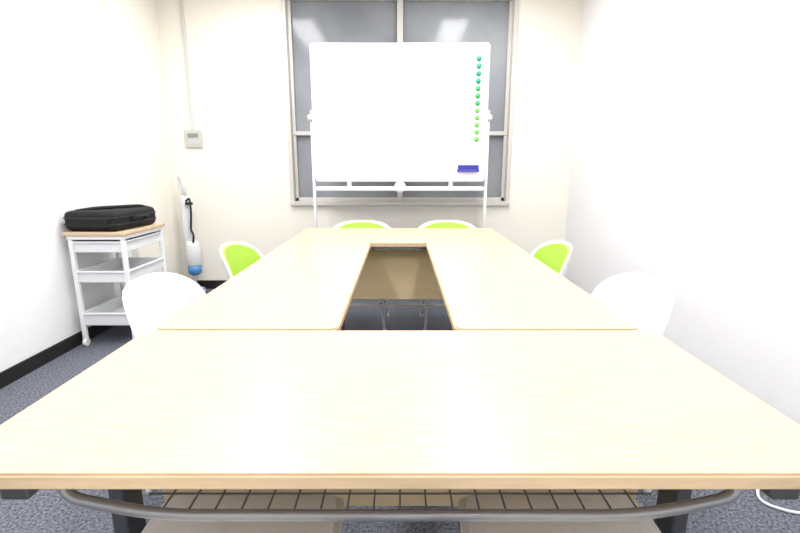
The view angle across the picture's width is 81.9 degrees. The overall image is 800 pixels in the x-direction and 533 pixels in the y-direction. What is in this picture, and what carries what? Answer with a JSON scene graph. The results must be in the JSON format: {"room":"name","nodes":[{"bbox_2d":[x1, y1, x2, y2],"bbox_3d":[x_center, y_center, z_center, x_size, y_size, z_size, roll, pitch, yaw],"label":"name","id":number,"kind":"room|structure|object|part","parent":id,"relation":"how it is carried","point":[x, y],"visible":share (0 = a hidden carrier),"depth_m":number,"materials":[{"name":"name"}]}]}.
{"room":"meeting room","nodes":[
{"label":"meeting room","id":0,"kind":"room"},
{"bbox_2d":[0,0,131,371],"bbox_3d":[-2.130,-0.460,1.230,0.120,2.620,5.800,0,12,0],"label":"wall","id":1,"kind":"structure","parent":0,"point":[59,148],"depth_m":2.71,"materials":[{"name":"white paint"}]},
{"bbox_2d":[0,325,114,388],"bbox_3d":[-2.064,0.855,1.157,0.012,0.080,5.100,0,12,0],"label":"baseboard","id":2,"kind":"structure","parent":1,"relation":"attached to","point":[17,371],"depth_m":2.68,"materials":[{"name":"black"}]},
{"bbox_2d":[100,0,183,275],"bbox_3d":[-2.045,-0.999,3.723,0.050,2.620,0.700,0,12,0],"label":"wall","id":3,"kind":"structure","parent":0,"point":[131,27],"depth_m":3.62,"materials":[{"name":"white paint"}]},
{"bbox_2d":[156,0,582,279],"bbox_3d":[-0.275,-1.086,4.124,3.830,2.620,0.120,0,12,0],"label":"wall","id":4,"kind":"structure","parent":0,"point":[237,185],"depth_m":4.04,"materials":[{"name":"white paint"}]},
{"bbox_2d":[179,0,202,147],"bbox_3d":[-1.810,-1.698,3.917,0.150,1.334,0.025,0,12,0],"label":"controller","id":5,"kind":"object","parent":4,"relation":"attached to","point":[193,138],"visible":1,"depth_m":4.00,"materials":[{"name":"grey plastic"}]},
{"bbox_3d":[-1.810,-1.088,4.038,0.100,0.030,0.003,0,12,0],"label":"button panel","id":6,"kind":"part","parent":5,"relation":"part of","materials":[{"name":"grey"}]},
{"bbox_2d":[197,280,227,288],"bbox_3d":[-0.245,0.169,4.327,3.490,0.080,0.012,0,12,0],"label":"baseboard","id":7,"kind":"structure","parent":4,"relation":"attached to","point":[209,284],"depth_m":4.32,"materials":[{"name":"black"}]},
{"bbox_2d":[281,0,518,205],"bbox_3d":[0.000,-1.411,4.018,1.970,1.740,0.130,0,12,0],"label":"window","id":8,"kind":"structure","parent":4,"relation":"in","point":[293,202],"depth_m":3.96,"materials":[{"name":"grey glass"}]},
{"bbox_3d":[0.000,-1.424,4.076,1.950,1.720,0.010,0,12,0],"label":"glass panes","id":9,"kind":"part","parent":8,"relation":"part of","materials":[{"name":"grey glass"}]},
{"bbox_2d":[287,0,512,200],"bbox_3d":[0.000,-1.417,4.047,1.900,1.670,0.045,0,12,0],"label":"window frame","id":10,"kind":"structure","parent":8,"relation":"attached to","point":[296,133],"depth_m":4.08,"materials":[{"name":"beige metal"}]},
{"bbox_2d":[0,289,799,532],"bbox_3d":[-0.275,0.869,1.518,3.830,0.100,6.040,0,12,0],"label":"floor","id":11,"kind":"structure","parent":0,"point":[46,511],"depth_m":1.57,"materials":[{"name":"grey carpet"}]},
{"bbox_2d":[63,223,166,345],"bbox_3d":[-1.845,0.102,3.091,0.370,0.734,0.500,0,12,0],"label":"storage cart","id":12,"kind":"object","parent":11,"relation":"on","point":[124,269],"visible":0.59,"depth_m":2.90,"materials":[{"name":"white metal"}]},
{"bbox_2d":[83,294,129,324],"bbox_3d":[-1.845,0.286,3.131,0.334,0.084,0.464,0,12,0],"label":"tray","id":13,"kind":"object","parent":12,"relation":"on","point":[110,312],"depth_m":2.92,"materials":[{"name":"white metal"}]},
{"bbox_2d":[63,204,156,230],"bbox_3d":[-1.841,-0.325,2.980,0.390,0.144,0.446,1,12,4],"label":"laptop bag","id":14,"kind":"object","parent":12,"relation":"on","point":[112,217],"visible":1,"depth_m":2.80,"materials":[{"name":"fabric"}]},
{"bbox_3d":[-1.671,-0.318,2.972,0.050,0.032,0.157,1,12,4],"label":"handle","id":15,"kind":"part","parent":14,"relation":"part of","materials":[{"name":"fabric"}]},
{"bbox_2d":[72,231,160,251],"bbox_3d":[-1.845,-0.166,3.033,0.334,0.069,0.464,0,12,0],"label":"tray","id":16,"kind":"object","parent":12,"relation":"on","point":[144,239],"depth_m":2.82,"materials":[{"name":"white metal"}]},
{"bbox_2d":[77,257,163,282],"bbox_3d":[-1.845,0.017,3.073,0.334,0.074,0.464,0,12,0],"label":"tray","id":17,"kind":"object","parent":12,"relation":"on","point":[110,271],"depth_m":2.99,"materials":[{"name":"white metal"}]},
{"bbox_2d":[122,272,206,494],"bbox_3d":[-0.692,0.399,1.724,0.491,0.736,0.527,0,12,0],"label":"chair","id":18,"kind":"object","parent":11,"relation":"on","point":[150,300],"visible":0.3,"depth_m":1.71,"materials":[{"name":"white plastic"}]},
{"bbox_3d":[-0.695,0.553,1.756,0.398,0.421,0.388,0,12,0],"label":"leg frame","id":19,"kind":"part","parent":18,"relation":"part of","materials":[{"name":"white plastic"}]},
{"bbox_2d":[127,277,200,335],"bbox_3d":[-0.867,0.171,1.674,0.122,0.245,0.465,0,12,0],"label":"cushion","id":20,"kind":"object","parent":18,"relation":"on","point":[151,301],"depth_m":1.71,"materials":[{"name":"white plastic"}]},
{"bbox_2d":[176,174,205,291],"bbox_3d":[-1.870,-0.278,4.071,0.210,1.052,0.138,0,12,0],"label":"stick vacuum","id":21,"kind":"object","parent":11,"relation":"on","point":[193,253],"visible":0.8,"depth_m":4.04,"materials":[{"name":"white plastic"}]},
{"bbox_3d":[-1.827,-0.401,4.010,0.058,0.391,0.023,2,12,7],"label":"cord","id":22,"kind":"part","parent":21,"relation":"part of","materials":[{"name":"black plastic"}]},
{"bbox_2d":[220,241,263,279],"bbox_3d":[-0.659,0.240,2.456,0.504,0.736,0.534,0,12,0],"label":"chair","id":23,"kind":"object","parent":11,"relation":"on","point":[236,256],"visible":0.23,"depth_m":2.46,"materials":[{"name":"white plastic"}]},
{"bbox_2d":[141,492,344,532],"bbox_3d":[-0.298,0.604,0.776,0.534,0.736,0.504,0,12,0],"label":"chair","id":24,"kind":"object","parent":11,"relation":"on","point":[179,501],"visible":0.7,"depth_m":0.89,"materials":[{"name":"white plastic"}]},
{"bbox_2d":[157,243,369,330],"bbox_3d":[-0.410,0.359,1.983,0.490,0.700,1.412,0,12,0],"label":"conference table","id":25,"kind":"object","parent":11,"relation":"on","point":[295,286],"visible":0.65,"depth_m":1.56,"materials":[{"name":"brown wood"}]},
{"bbox_2d":[333,220,389,330],"bbox_3d":[-0.278,0.066,3.262,0.534,0.736,0.504,0,12,0],"label":"chair","id":26,"kind":"object","parent":11,"relation":"on","point":[353,223],"visible":0.12,"depth_m":3.40,"materials":[{"name":"white plastic"}]},
{"bbox_2d":[338,222,384,227],"bbox_3d":[-0.280,-0.199,3.382,0.463,0.246,0.125,0,12,0],"label":"cushion","id":27,"kind":"object","parent":26,"relation":"on","point":[344,224],"depth_m":3.40,"materials":[{"name":"green fabric"}]},
{"bbox_3d":[-0.280,0.219,3.301,0.388,0.421,0.398,0,12,0],"label":"leg frame","id":28,"kind":"part","parent":26,"relation":"part of","materials":[{"name":"white plastic"}]},
{"bbox_2d":[287,228,511,306],"bbox_3d":[-0.005,0.141,2.991,1.290,0.700,0.642,0,12,0],"label":"conference table","id":29,"kind":"object","parent":11,"relation":"on","point":[397,265],"visible":0.45,"depth_m":2.79,"materials":[{"name":"brown wood"}]},
{"bbox_3d":[-0.005,0.042,2.785,1.150,0.320,0.014,0,12,0],"label":"modesty panel","id":30,"kind":"part","parent":29,"relation":"part of","materials":[{"name":"brown wood"}]},
{"bbox_3d":[-0.005,-0.102,2.641,1.140,0.022,0.022,0,12,0],"label":"rail","id":31,"kind":"part","parent":29,"relation":"part of","materials":[{"name":"grey metal"}]},
{"bbox_2d":[0,331,799,532],"bbox_3d":[0.000,0.571,1.002,1.338,0.700,0.584,0,12,0],"label":"conference table","id":32,"kind":"object","parent":11,"relation":"on","point":[360,418],"visible":0.99,"depth_m":0.78,"materials":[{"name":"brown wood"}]},
{"bbox_3d":[0.000,0.358,0.759,1.121,0.113,0.048,0,12,0],"label":"shelf rail","id":33,"kind":"part","parent":32,"relation":"part of","materials":[{"name":"grey metal"}]},
{"bbox_3d":[0.000,0.413,1.071,1.120,0.320,0.014,0,12,0],"label":"modesty panel","id":34,"kind":"part","parent":32,"relation":"part of","materials":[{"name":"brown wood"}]},
{"bbox_2d":[308,43,491,227],"bbox_3d":[0.000,-0.676,3.650,1.416,2.020,0.514,0,12,0],"label":"whiteboard","id":35,"kind":"object","parent":11,"relation":"on","point":[399,113],"visible":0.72,"depth_m":3.53,"materials":[{"name":"white plastic"}]},
{"bbox_2d":[317,182,482,189],"bbox_3d":[0.000,-0.631,3.603,1.284,0.070,0.102,0,12,0],"label":"tray","id":36,"kind":"object","parent":35,"relation":"on","point":[398,185],"depth_m":3.56,"materials":[{"name":"white plastic"}]},
{"bbox_3d":[0.000,-1.165,3.534,1.324,0.995,0.018,0,12,0],"label":"panel","id":37,"kind":"part","parent":35,"relation":"part of","materials":[{"name":"white plastic"}]},
{"bbox_3d":[0.000,-0.619,3.590,0.090,0.090,0.060,0,12,0],"label":"lock knob","id":38,"kind":"part","parent":35,"relation":"part of","materials":[{"name":"white plastic"}]},
{"bbox_2d":[457,165,478,171],"bbox_3d":[0.530,-0.763,3.590,0.170,0.054,0.040,0,12,0],"label":"eraser","id":39,"kind":"object","parent":35,"relation":"attached to","point":[461,168],"depth_m":3.57,"materials":[{"name":"blue plastic"}]},
{"bbox_2d":[419,220,475,330],"bbox_3d":[0.347,0.066,3.262,0.534,0.736,0.504,0,12,0],"label":"chair","id":40,"kind":"object","parent":11,"relation":"on","point":[437,223],"visible":0.13,"depth_m":3.40,"materials":[{"name":"white plastic"}]},
{"bbox_3d":[0.345,0.219,3.301,0.388,0.421,0.398,0,12,0],"label":"leg frame","id":41,"kind":"part","parent":40,"relation":"part of","materials":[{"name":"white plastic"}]},
{"bbox_2d":[424,222,469,227],"bbox_3d":[0.345,-0.199,3.382,0.463,0.246,0.125,0,12,0],"label":"cushion","id":42,"kind":"object","parent":40,"relation":"on","point":[429,224],"depth_m":3.40,"materials":[{"name":"green fabric"}]},
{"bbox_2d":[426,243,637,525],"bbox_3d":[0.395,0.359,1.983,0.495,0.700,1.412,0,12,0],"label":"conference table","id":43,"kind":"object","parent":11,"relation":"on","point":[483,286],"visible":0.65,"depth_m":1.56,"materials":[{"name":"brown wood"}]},
{"bbox_2d":[530,240,572,277],"bbox_3d":[0.634,0.233,2.493,0.504,0.736,0.534,0,12,0],"label":"chair","id":44,"kind":"object","parent":11,"relation":"on","point":[556,254],"visible":0.26,"depth_m":2.49,"materials":[{"name":"white plastic"}]},
{"bbox_2d":[458,492,660,532],"bbox_3d":[0.307,0.604,0.776,0.534,0.736,0.504,0,12,0],"label":"chair","id":45,"kind":"object","parent":11,"relation":"on","point":[485,501],"visible":0.7,"depth_m":0.89,"materials":[{"name":"white plastic"}]},
{"bbox_2d":[591,272,674,492],"bbox_3d":[0.682,0.399,1.724,0.491,0.736,0.527,0,12,0],"label":"chair","id":46,"kind":"object","parent":11,"relation":"on","point":[646,300],"visible":0.27,"depth_m":1.71,"materials":[{"name":"white plastic"}]},
{"bbox_2d":[597,277,669,333],"bbox_3d":[0.857,0.171,1.674,0.122,0.245,0.465,0,12,0],"label":"cushion","id":47,"kind":"object","parent":46,"relation":"on","point":[644,302],"depth_m":1.71,"materials":[{"name":"white plastic"}]},
{"bbox_3d":[0.685,0.553,1.756,0.398,0.421,0.388,0,12,0],"label":"leg frame","id":48,"kind":"part","parent":46,"relation":"part of","materials":[{"name":"white plastic"}]},
{"bbox_2d":[756,489,799,514],"bbox_3d":[1.367,0.780,1.662,0.273,0.010,0.327,0,12,0],"label":"power cable","id":49,"kind":"object","parent":11,"relation":"on","point":[757,490],"visible":0.46,"depth_m":1.54,"materials":[{"name":"white plastic"}]},
{"bbox_2d":[565,0,799,424],"bbox_3d":[1.580,-0.460,1.230,0.120,2.620,5.800,0,12,0],"label":"wall","id":50,"kind":"structure","parent":0,"point":[685,169],"depth_m":2.33,"materials":[{"name":"white paint"}]}
]}

